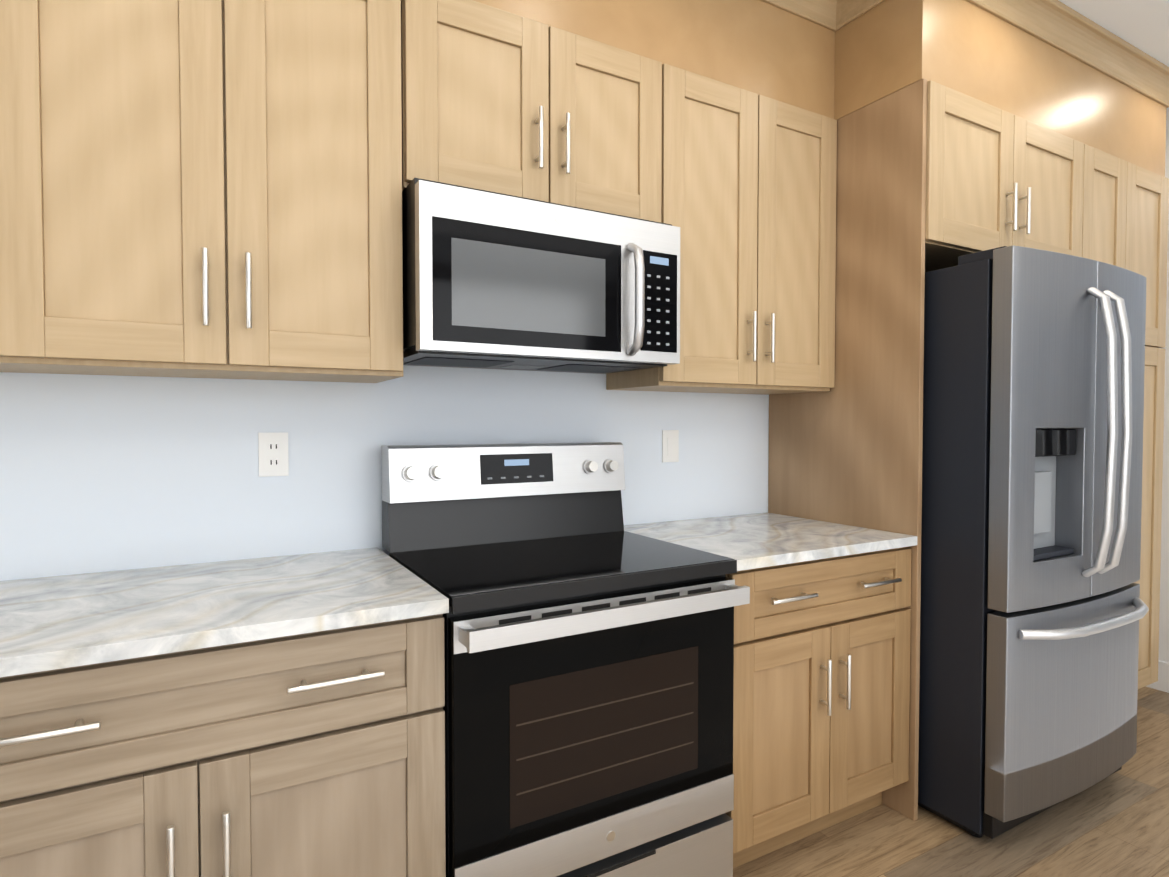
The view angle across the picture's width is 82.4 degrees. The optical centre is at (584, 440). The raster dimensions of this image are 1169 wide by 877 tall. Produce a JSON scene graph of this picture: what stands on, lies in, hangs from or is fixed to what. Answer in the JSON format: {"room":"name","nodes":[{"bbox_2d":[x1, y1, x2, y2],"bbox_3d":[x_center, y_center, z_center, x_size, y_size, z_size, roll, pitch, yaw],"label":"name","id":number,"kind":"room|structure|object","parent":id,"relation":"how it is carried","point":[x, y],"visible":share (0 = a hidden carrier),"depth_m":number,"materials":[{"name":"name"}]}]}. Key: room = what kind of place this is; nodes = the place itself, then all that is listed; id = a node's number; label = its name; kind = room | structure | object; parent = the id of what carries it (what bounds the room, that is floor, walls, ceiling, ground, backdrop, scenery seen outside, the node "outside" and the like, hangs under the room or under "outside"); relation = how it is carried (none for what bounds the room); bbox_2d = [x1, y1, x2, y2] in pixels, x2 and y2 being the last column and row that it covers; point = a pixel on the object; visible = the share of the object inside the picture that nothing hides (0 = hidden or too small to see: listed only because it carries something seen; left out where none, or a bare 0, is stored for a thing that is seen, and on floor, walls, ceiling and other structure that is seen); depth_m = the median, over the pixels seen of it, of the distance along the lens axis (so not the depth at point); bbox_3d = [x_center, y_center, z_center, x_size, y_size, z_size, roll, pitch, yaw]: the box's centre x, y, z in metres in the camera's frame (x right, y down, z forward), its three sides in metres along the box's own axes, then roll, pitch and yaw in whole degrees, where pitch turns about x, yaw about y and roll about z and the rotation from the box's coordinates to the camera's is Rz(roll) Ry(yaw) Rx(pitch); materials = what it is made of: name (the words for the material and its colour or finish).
{"room":"kitchen","nodes":[
{"label":"kitchen","id":0,"kind":"room"},
{"bbox_2d":[0,365,768,580],"bbox_3d":[-0.660,-0.156,1.937,7.120,2.750,0.120,-1,2,-30],"label":"wall","id":1,"kind":"structure","parent":0,"point":[102,473],"depth_m":1.78,"materials":[{"name":"white paint"}]},
{"bbox_2d":[0,0,402,382],"bbox_3d":[-0.854,-0.634,1.556,0.782,0.956,0.324,-1,2,-30],"label":"upper cabinet","id":2,"kind":"object","parent":1,"relation":"attached to","point":[200,188],"visible":1,"depth_m":1.39,"materials":[{"name":"brown wood"}]},
{"bbox_2d":[258,432,288,476],"bbox_3d":[-0.825,0.036,1.773,0.072,0.116,0.008,-1,2,-30],"label":"electrical outlet","id":3,"kind":"object","parent":1,"relation":"attached to","point":[273,453],"visible":1,"depth_m":1.77,"materials":[{"name":"white plastic"}]},
{"bbox_2d":[401,0,661,222],"bbox_3d":[-0.171,-0.874,1.918,0.762,0.494,0.360,-1,2,-30],"label":"upper cabinet","id":4,"kind":"object","parent":1,"relation":"attached to","point":[496,100],"visible":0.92,"depth_m":1.76,"materials":[{"name":"brown wood"}]},
{"bbox_2d":[402,178,679,373],"bbox_3d":[-0.144,-0.418,1.875,0.748,0.409,0.481,-1,2,-30],"label":"microwave","id":5,"kind":"object","parent":4,"relation":"attached to","point":[493,280],"visible":1,"depth_m":1.68,"materials":[{"name":"silver metal"}]},
{"bbox_2d":[662,430,678,461],"bbox_3d":[0.312,0.020,2.419,0.072,0.116,0.007,-1,2,-30],"label":"light switch","id":6,"kind":"object","parent":1,"relation":"attached to","point":[670,445],"visible":1,"depth_m":2.42,"materials":[{"name":"white plastic"}]},
{"bbox_2d":[606,63,836,394],"bbox_3d":[0.491,-0.653,2.300,0.755,0.956,0.360,-1,2,-30],"label":"upper cabinet","id":7,"kind":"object","parent":1,"relation":"attached to","point":[748,199],"visible":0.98,"depth_m":2.16,"materials":[{"name":"brown wood"}]},
{"bbox_2d":[473,0,1168,176],"bbox_3d":[0.010,-1.323,1.811,5.631,0.408,0.705,-1,2,-30],"label":"soffit","id":8,"kind":"structure","parent":1,"relation":"attached to","point":[1057,66],"depth_m":2.26,"materials":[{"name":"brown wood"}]},
{"bbox_2d":[733,686,1168,876],"bbox_3d":[1.195,1.300,1.118,9.900,0.120,8.400,-1,2,-30],"label":"floor","id":9,"kind":"structure","parent":0,"point":[1115,824],"depth_m":2.03,"materials":[{"name":"brown wood"}]},
{"bbox_2d":[0,614,445,876],"bbox_3d":[-0.815,0.791,1.419,0.885,0.882,0.665,-1,2,-30],"label":"base cabinet","id":10,"kind":"object","parent":9,"relation":"on","point":[318,754],"visible":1,"depth_m":1.19,"materials":[{"name":"brown wood"}]},
{"bbox_2d":[381,442,749,876],"bbox_3d":[-0.075,0.620,1.787,0.758,1.207,0.683,-1,2,-30],"label":"range","id":11,"kind":"object","parent":9,"relation":"on","point":[589,663],"visible":0.94,"depth_m":1.59,"materials":[{"name":"black metal"}]},
{"bbox_2d":[725,547,910,867],"bbox_3d":[0.567,0.771,2.204,0.754,0.882,0.665,-1,2,-30],"label":"base cabinet","id":12,"kind":"object","parent":9,"relation":"on","point":[821,690],"visible":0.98,"depth_m":1.93,"materials":[{"name":"brown wood"}]},
{"bbox_2d":[624,513,916,570],"bbox_3d":[0.562,0.314,2.200,0.756,0.030,0.646,-1,2,-30],"label":"countertop","id":13,"kind":"structure","parent":12,"relation":"on","point":[753,541],"depth_m":2.08,"materials":[{"name":"stone"}]},
{"bbox_2d":[768,78,1168,820],"bbox_3d":[1.769,-0.178,2.848,1.990,2.748,0.690,-1,2,-30],"label":"enclosure","id":14,"kind":"object","parent":9,"relation":"on","point":[930,176],"visible":0.5,"depth_m":2.29,"materials":[{"name":"brown wood"}]},
{"bbox_2d":[918,245,1148,838],"bbox_3d":[1.401,0.315,2.446,0.835,1.782,0.952,-1,2,-30],"label":"refrigerator","id":15,"kind":"object","parent":9,"relation":"on","point":[1034,608],"visible":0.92,"depth_m":2.04,"materials":[{"name":"grey metal"}]},
{"bbox_3d":[-1.599,0.803,0.974,0.911,0.882,0.665,-1,2,-30],"label":"base cabinet","id":16,"kind":"object","parent":9,"relation":"on","visible":0},
{"bbox_2d":[0,547,448,676],"bbox_3d":[-1.435,0.343,1.066,2.301,0.030,0.646,-1,2,-30],"label":"countertop","id":17,"kind":"structure","parent":16,"relation":"on","point":[57,622],"depth_m":1.31,"materials":[{"name":"stone"}]},
{"bbox_2d":[1058,0,1168,66],"bbox_3d":[1.195,-1.569,1.045,9.900,0.120,8.400,-1,2,-30],"label":"ceiling","id":18,"kind":"structure","parent":0,"point":[1142,25],"depth_m":2.45,"materials":[{"name":"white paint"}]},
{"bbox_2d":[1158,107,1168,662],"bbox_3d":[2.428,-0.224,4.599,0.880,2.750,3.100,-1,2,-30],"label":"wall","id":19,"kind":"structure","parent":0,"point":[1164,619],"depth_m":3.16,"materials":[{"name":"white paint"}]},
{"bbox_2d":[1146,660,1168,692],"bbox_3d":[2.727,1.117,3.202,0.014,0.140,0.275,-1,2,-30],"label":"baseboard","id":20,"kind":"structure","parent":19,"relation":"attached to","point":[1161,683],"depth_m":3.16,"materials":[{"name":"white"}]}
]}

